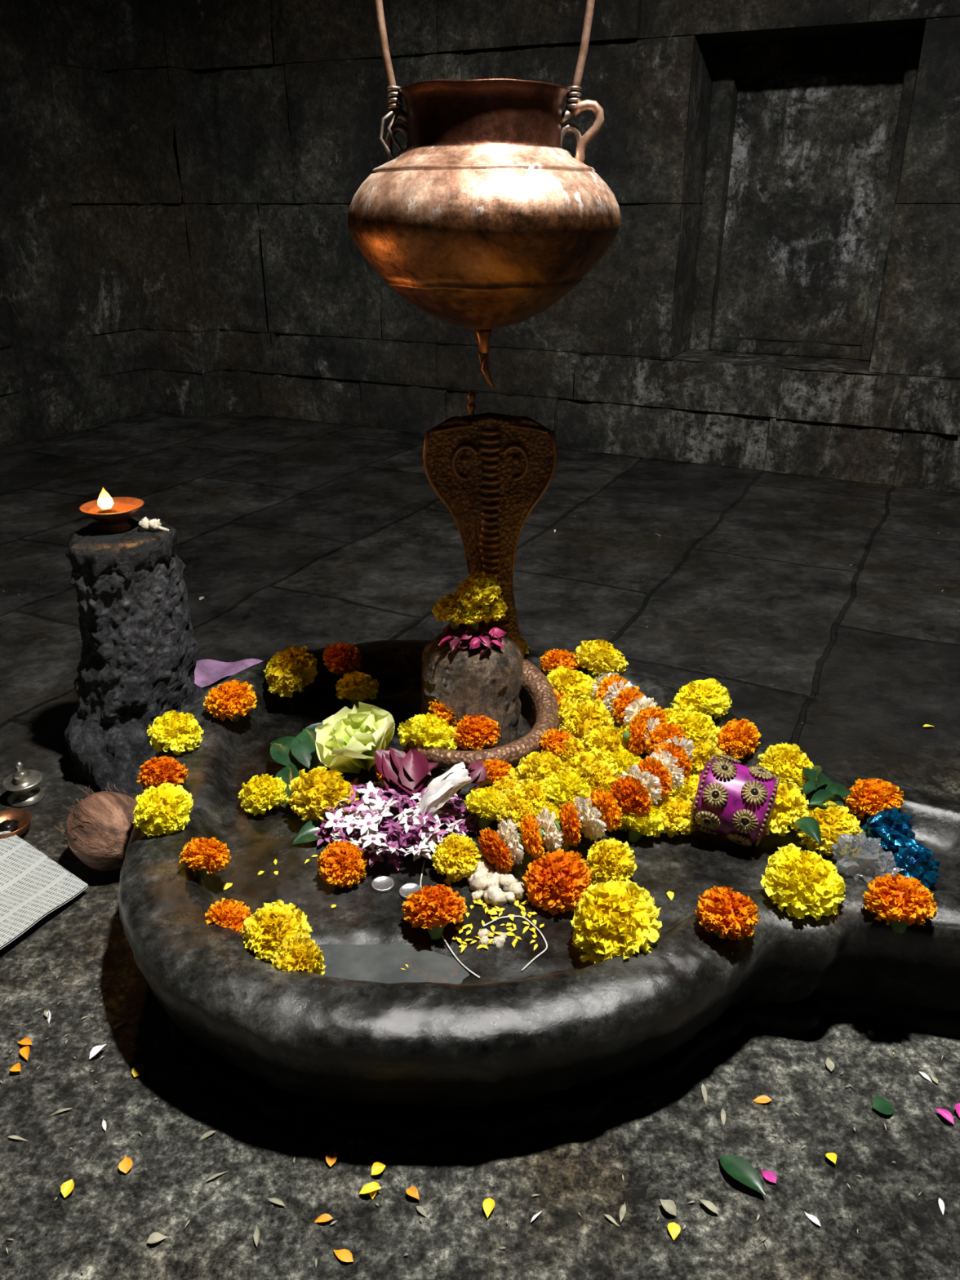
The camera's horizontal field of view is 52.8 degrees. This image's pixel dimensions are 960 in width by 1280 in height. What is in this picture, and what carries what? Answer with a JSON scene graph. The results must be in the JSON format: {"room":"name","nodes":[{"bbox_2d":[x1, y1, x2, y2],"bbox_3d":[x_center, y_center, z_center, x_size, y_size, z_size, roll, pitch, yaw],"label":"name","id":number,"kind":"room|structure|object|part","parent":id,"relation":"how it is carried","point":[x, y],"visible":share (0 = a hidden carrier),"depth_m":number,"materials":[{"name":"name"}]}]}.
{"room":"house of worship","nodes":[
{"label":"house of worship","id":0,"kind":"room"},
{"bbox_2d":[0,0,153,446],"bbox_3d":[-2.756,-1.420,1.894,0.542,2.750,5.200,12,27,24],"label":"wall","id":1,"kind":"structure","parent":0,"point":[71,356],"depth_m":3.77,"materials":[{"name":"stone"}]},
{"bbox_2d":[0,411,959,1279],"bbox_3d":[-0.234,0.267,1.620,6.000,0.100,5.750,12,27,24],"label":"floor","id":2,"kind":"structure","parent":0,"point":[744,574],"depth_m":1.47,"materials":[{"name":"stone"}]},
{"bbox_2d":[0,808,31,838],"bbox_3d":[-0.704,0.280,1.441,0.068,0.024,0.068,0,24,0],"label":"copper bowl","id":3,"kind":"object","parent":2,"relation":"on","point":[17,821],"visible":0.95,"depth_m":1.45,"materials":[{"name":"brown metal"}]},
{"bbox_2d":[1,761,45,807],"bbox_3d":[-0.719,0.221,1.520,0.060,0.067,0.060,0,24,0],"label":"lidded pot","id":4,"kind":"object","parent":2,"relation":"on","point":[23,784],"visible":1,"depth_m":1.51,"materials":[{"name":"silver metal"}]},
{"bbox_2d":[0,831,88,949],"bbox_3d":[-0.735,0.339,1.304,0.414,0.016,0.265,18,30,34],"label":"newspaper","id":5,"kind":"object","parent":2,"relation":"on","point":[33,885],"visible":1,"depth_m":1.31,"materials":[{"name":"white paper"}]},
{"bbox_2d":[53,782,137,871],"bbox_3d":[-0.533,0.265,1.364,0.120,0.114,0.141,-15,28,-29],"label":"coconut","id":6,"kind":"object","parent":2,"relation":"on","point":[99,828],"visible":0.77,"depth_m":1.32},
{"bbox_2d":[64,546,204,794],"bbox_3d":[-0.576,0.016,1.571,0.242,0.404,0.247,0,24,0],"label":"shaft","id":7,"kind":"object","parent":2,"relation":"on","point":[140,648],"visible":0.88,"depth_m":1.51,"materials":[{"name":"stone"}]},
{"bbox_2d":[65,516,177,580],"bbox_3d":[-0.553,-0.140,1.498,0.163,0.072,0.166,0,24,0],"label":"capital","id":8,"kind":"structure","parent":7,"relation":"on","point":[95,550],"depth_m":1.44,"materials":[{"name":"grey stone"}]},
{"bbox_2d":[79,487,168,533],"bbox_3d":[-0.550,-0.197,1.467,0.118,0.074,0.094,17,29,32],"label":"oil lamp","id":9,"kind":"object","parent":8,"relation":"on","point":[113,513],"visible":1,"depth_m":1.47,"materials":[{"name":"orange ceramic"}]},
{"bbox_3d":[-0.560,-0.187,1.479,0.094,0.038,0.094,0,24,0],"label":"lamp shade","id":10,"kind":"part","parent":9,"relation":"part of","materials":[{"name":"orange ceramic"}]},
{"bbox_2d":[194,658,262,687],"bbox_3d":[-0.502,0.060,1.916,0.150,0.026,0.081,-9,26,-20],"label":"scrap","id":11,"kind":"object","parent":2,"relation":"on","point":[206,672],"visible":0.69,"depth_m":1.92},
{"bbox_2d":[0,515,959,1272],"bbox_3d":[0.011,-0.604,3.417,2.620,0.016,5.636,0,24,0],"label":"scattered petals","id":12,"kind":"object","parent":2,"relation":"on","point":[736,1166],"visible":0.9,"depth_m":0.94,"materials":[{"name":"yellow plant"}]},
{"bbox_2d":[118,639,959,1147],"bbox_3d":[0.103,0.248,1.340,1.144,0.166,0.924,0,24,0],"label":"basin","id":13,"kind":"object","parent":2,"relation":"on","point":[424,1053],"visible":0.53,"depth_m":1.03,"materials":[{"name":"stone"}]},
{"bbox_2d":[136,755,188,790],"bbox_3d":[-0.415,0.178,1.265,0.063,0.052,0.063,11,27,23],"label":"marigold","id":14,"kind":"object","parent":13,"relation":"on","point":[155,771],"visible":0.95,"depth_m":1.25,"materials":[{"name":"orange plant"}]},
{"bbox_2d":[132,782,193,837],"bbox_3d":[-0.388,0.210,1.185,0.072,0.060,0.067,-3,24,-6],"label":"marigold","id":15,"kind":"object","parent":13,"relation":"on","point":[166,808],"visible":1,"depth_m":1.17,"materials":[{"name":"yellow plant"}]},
{"bbox_2d":[146,710,204,755],"bbox_3d":[-0.427,0.132,1.355,0.075,0.065,0.077,-17,29,-33],"label":"marigold","id":16,"kind":"object","parent":13,"relation":"on","point":[175,731],"visible":0.98,"depth_m":1.34,"materials":[{"name":"yellow plant"}]},
{"bbox_2d":[178,836,231,879],"bbox_3d":[-0.316,0.248,1.108,0.058,0.048,0.055,-12,27,-24],"label":"marigold","id":17,"kind":"object","parent":13,"relation":"on","point":[203,855],"visible":1,"depth_m":1.09,"materials":[{"name":"orange plant"}]},
{"bbox_2d":[204,897,251,931],"bbox_3d":[-0.272,0.303,1.041,0.051,0.043,0.050,6,25,12],"label":"marigold","id":18,"kind":"object","parent":13,"relation":"in","point":[231,913],"visible":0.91,"depth_m":1.03,"materials":[{"name":"orange plant"}]},
{"bbox_2d":[203,680,257,722],"bbox_3d":[-0.372,0.093,1.445,0.077,0.063,0.077,17,29,32],"label":"marigold","id":19,"kind":"object","parent":13,"relation":"on","point":[231,700],"visible":1,"depth_m":1.43,"materials":[{"name":"orange plant"}]},
{"bbox_2d":[238,773,287,815],"bbox_3d":[-0.286,0.205,1.275,0.064,0.055,0.066,-13,28,-27],"label":"marigold","id":20,"kind":"object","parent":13,"relation":"in","point":[261,793],"visible":1,"depth_m":1.26,"materials":[{"name":"yellow plant"}]},
{"bbox_2d":[239,899,312,960],"bbox_3d":[-0.213,0.310,1.012,0.071,0.059,0.072,-17,29,-33],"label":"marigold","id":21,"kind":"object","parent":13,"relation":"in","point":[271,924],"visible":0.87,"depth_m":1.00,"materials":[{"name":"yellow plant"}]},
{"bbox_2d":[262,644,318,697],"bbox_3d":[-0.296,0.050,1.522,0.082,0.077,0.090,-9,26,-19],"label":"marigold","id":22,"kind":"object","parent":13,"relation":"in","point":[291,669],"visible":1,"depth_m":1.50,"materials":[{"name":"yellow plant"}]},
{"bbox_2d":[271,933,325,974],"bbox_3d":[-0.187,0.332,0.989,0.046,0.052,0.055,19,31,36],"label":"marigold","id":23,"kind":"object","parent":13,"relation":"in","point":[307,956],"visible":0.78,"depth_m":0.98,"materials":[{"name":"yellow plant"}]},
{"bbox_2d":[284,766,359,821],"bbox_3d":[-0.203,0.204,1.254,0.096,0.081,0.094,7,25,16],"label":"marigold","id":24,"kind":"object","parent":13,"relation":"in","point":[311,791],"visible":0.96,"depth_m":1.23,"materials":[{"name":"yellow plant"}]},
{"bbox_2d":[321,642,362,675],"bbox_3d":[-0.225,0.032,1.583,0.066,0.057,0.066,21,32,39],"label":"marigold","id":25,"kind":"object","parent":13,"relation":"on","point":[340,658],"visible":1,"depth_m":1.57,"materials":[{"name":"orange plant"}]},
{"bbox_2d":[316,840,368,888],"bbox_3d":[-0.163,0.266,1.143,0.058,0.050,0.063,2,24,5],"label":"marigold","id":26,"kind":"object","parent":13,"relation":"in","point":[342,864],"visible":1,"depth_m":1.13,"materials":[{"name":"orange plant"}]},
{"bbox_2d":[314,702,395,773],"bbox_3d":[-0.173,0.139,1.309,0.107,0.083,0.107,7,25,14],"label":"flower","id":27,"kind":"object","parent":13,"relation":"on","point":[347,740],"visible":0.98,"depth_m":1.30,"materials":[{"name":"green plant"}]},
{"bbox_2d":[335,671,379,708],"bbox_3d":[-0.193,0.078,1.525,0.069,0.060,0.068,-2,24,-4],"label":"marigold","id":28,"kind":"object","parent":13,"relation":"in","point":[356,686],"visible":0.98,"depth_m":1.50,"materials":[{"name":"yellow plant"}]},
{"bbox_2d":[313,777,477,871],"bbox_3d":[-0.108,0.221,1.212,0.215,0.070,0.177,0,24,0],"label":"blossoms","id":29,"kind":"object","parent":13,"relation":"on","point":[370,818],"visible":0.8,"depth_m":1.18,"materials":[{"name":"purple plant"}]},
{"bbox_2d":[417,761,472,824],"bbox_3d":[-0.048,0.190,1.190,0.084,0.064,0.046,-8,26,-17],"label":"bud","id":30,"kind":"object","parent":29,"relation":"on","point":[442,788],"visible":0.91,"depth_m":1.19,"materials":[{"name":"white plant"}]},
{"bbox_2d":[371,875,422,898],"bbox_3d":[-0.098,0.289,1.130,0.062,0.003,0.027,8,26,18],"label":"coins","id":31,"kind":"object","parent":13,"relation":"in","point":[381,883],"visible":0.85,"depth_m":1.13,"materials":[{"name":"metal"}]},
{"bbox_2d":[401,883,467,939],"bbox_3d":[-0.051,0.297,1.064,0.069,0.060,0.067,8,26,18],"label":"marigold","id":32,"kind":"object","parent":13,"relation":"in","point":[433,908],"visible":1,"depth_m":1.05,"materials":[{"name":"orange plant"}]},
{"bbox_2d":[223,854,674,969],"bbox_3d":[-0.037,0.308,1.105,0.525,0.019,0.190,0,24,0],"label":"petals","id":33,"kind":"object","parent":13,"relation":"on","point":[670,894],"visible":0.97,"depth_m":1.07,"materials":[{"name":"yellow plant"}]},
{"bbox_2d":[431,832,482,882],"bbox_3d":[-0.029,0.261,1.153,0.062,0.051,0.060,13,27,26],"label":"marigold","id":34,"kind":"object","parent":13,"relation":"in","point":[457,856],"visible":1,"depth_m":1.14,"materials":[{"name":"yellow plant"}]},
{"bbox_2d":[421,628,523,751],"bbox_3d":[-0.014,0.076,1.451,0.160,0.195,0.161,0,24,0],"label":"shiva lingam","id":35,"kind":"object","parent":13,"relation":"on","point":[489,685],"visible":0.69,"depth_m":1.38,"materials":[{"name":"stone"}]},
{"bbox_2d":[431,572,507,656],"bbox_3d":[-0.015,-0.042,1.380,0.109,0.114,0.094,0,24,0],"label":"flowers","id":36,"kind":"object","parent":35,"relation":"on","point":[477,602],"visible":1,"depth_m":1.36,"materials":[{"name":"yellow plant"}]},
{"bbox_2d":[404,391,559,769],"bbox_3d":[0.007,-0.087,1.354,0.228,0.476,0.274,0,24,0],"label":"statue","id":37,"kind":"object","parent":13,"relation":"on","point":[490,470],"visible":0.83,"depth_m":1.39,"materials":[{"name":"brown metal"}]},
{"bbox_2d":[422,412,558,659],"bbox_3d":[0.015,-0.127,1.457,0.192,0.422,0.053,0,24,0],"label":"hood","id":38,"kind":"object","parent":37,"relation":"attached to","point":[490,470],"depth_m":1.39,"materials":[{"name":"brown metal"}]},
{"bbox_2d":[419,860,547,977],"bbox_3d":[-0.018,0.311,1.089,0.095,0.011,0.214,-19,31,-36],"label":"thread","id":39,"kind":"object","parent":13,"relation":"in","point":[514,916],"visible":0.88,"depth_m":1.05},
{"bbox_2d":[466,858,525,948],"bbox_3d":[0.019,0.299,1.100,0.069,0.033,0.138,0,24,0],"label":"crumbs","id":40,"kind":"object","parent":13,"relation":"in","point":[486,880],"visible":0.97,"depth_m":1.12,"materials":[{"name":"white food"}]},
{"bbox_2d":[521,847,592,915],"bbox_3d":[0.089,0.276,1.105,0.083,0.068,0.077,16,29,32],"label":"marigold","id":41,"kind":"object","parent":13,"relation":"in","point":[555,882],"visible":0.99,"depth_m":1.09,"materials":[{"name":"orange plant"}]},
{"bbox_2d":[270,722,851,847],"bbox_3d":[0.074,0.201,1.242,0.786,0.069,0.234,5,25,10],"label":"greens","id":42,"kind":"object","parent":13,"relation":"in","point":[291,752],"visible":0.94,"depth_m":1.25,"materials":[{"name":"green plant"}]},
{"bbox_2d":[584,838,636,884],"bbox_3d":[0.154,0.264,1.141,0.063,0.054,0.060,9,26,18],"label":"marigold","id":43,"kind":"object","parent":13,"relation":"in","point":[610,860],"visible":0.91,"depth_m":1.13,"materials":[{"name":"yellow plant"}]},
{"bbox_2d":[570,878,662,964],"bbox_3d":[0.142,0.297,1.015,0.095,0.084,0.099,3,24,7],"label":"marigold","id":44,"kind":"object","parent":13,"relation":"in","point":[613,918],"visible":0.98,"depth_m":1.00,"materials":[{"name":"yellow plant"}]},
{"bbox_2d":[373,637,862,871],"bbox_3d":[0.154,0.149,1.339,0.513,0.104,0.692,-18,30,-34],"label":"marigold garland","id":45,"kind":"object","parent":13,"relation":"on","point":[588,773],"visible":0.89,"depth_m":1.27,"materials":[{"name":"yellow plant"}]},
{"bbox_2d":[373,746,494,795],"bbox_3d":[-0.060,0.171,1.263,0.159,0.045,0.084,0,24,0],"label":"flower","id":46,"kind":"object","parent":45,"relation":"on","point":[410,771],"visible":0.87,"depth_m":1.26,"materials":[{"name":"pink plant"}]},
{"bbox_2d":[694,884,760,940],"bbox_3d":[0.259,0.289,1.013,0.066,0.058,0.067,2,24,4],"label":"marigold","id":47,"kind":"object","parent":13,"relation":"on","point":[730,913],"visible":1,"depth_m":1.00,"materials":[{"name":"orange plant"}]},
{"bbox_2d":[690,753,779,846],"bbox_3d":[0.319,0.200,1.209,0.099,0.107,0.102,11,26,23],"label":"ornament","id":48,"kind":"object","parent":13,"relation":"on","point":[735,801],"visible":0.99,"depth_m":1.17,"materials":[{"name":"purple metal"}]},
{"bbox_2d":[760,843,845,920],"bbox_3d":[0.357,0.269,1.065,0.089,0.077,0.095,12,27,25],"label":"marigold","id":49,"kind":"object","parent":13,"relation":"on","point":[804,882],"visible":1,"depth_m":1.04,"materials":[{"name":"yellow plant"}]},
{"bbox_2d":[844,777,903,819],"bbox_3d":[0.506,0.205,1.241,0.070,0.061,0.074,6,25,13],"label":"marigold","id":50,"kind":"object","parent":13,"relation":"in","point":[870,797],"visible":0.99,"depth_m":1.22,"materials":[{"name":"orange plant"}]},
{"bbox_2d":[831,806,940,890],"bbox_3d":[0.460,0.243,1.117,0.116,0.075,0.112,0,24,0],"label":"tinsel garland","id":51,"kind":"object","parent":13,"relation":"on","point":[887,844],"visible":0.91,"depth_m":1.09,"materials":[{"name":"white plastic"}]},
{"bbox_2d":[862,872,937,933],"bbox_3d":[0.453,0.283,1.044,0.074,0.063,0.073,-7,25,-14],"label":"marigold","id":52,"kind":"object","parent":13,"relation":"on","point":[900,900],"visible":1,"depth_m":1.03,"materials":[{"name":"orange plant"}]},
{"bbox_2d":[94,0,959,493],"bbox_3d":[0.863,-1.942,3.049,5.000,2.750,0.614,12,27,24],"label":"wall","id":53,"kind":"structure","parent":0,"point":[248,130],"depth_m":3.53,"materials":[{"name":"stone"}]},
{"bbox_2d":[689,32,924,359],"bbox_3d":[1.131,-1.516,3.382,0.683,0.997,0.246,12,27,24],"label":"niche recess","id":54,"kind":"object","parent":53,"relation":"attached to","point":[806,140],"visible":0.91,"depth_m":3.33,"materials":[{"name":"stone"}]},
{"bbox_3d":[-0.233,-2.330,0.447,7.930,0.100,7.817,0,24,0],"label":"ceiling","id":55,"kind":"structure","parent":0,"visible":0},
{"bbox_2d":[347,0,620,389],"bbox_3d":[0.005,-1.305,0.827,0.332,2.141,0.332,0,24,0],"label":"copper pot","id":56,"kind":"object","parent":55,"relation":"hanging from","point":[483,222],"visible":1,"depth_m":1.07,"materials":[{"name":"metal"}]},
{"bbox_3d":[0.005,-0.764,1.070,0.253,0.297,0.010,0,24,0],"label":"bail handle","id":57,"kind":"part","parent":56,"relation":"part of","materials":[{"name":"orange metal"}]}
]}

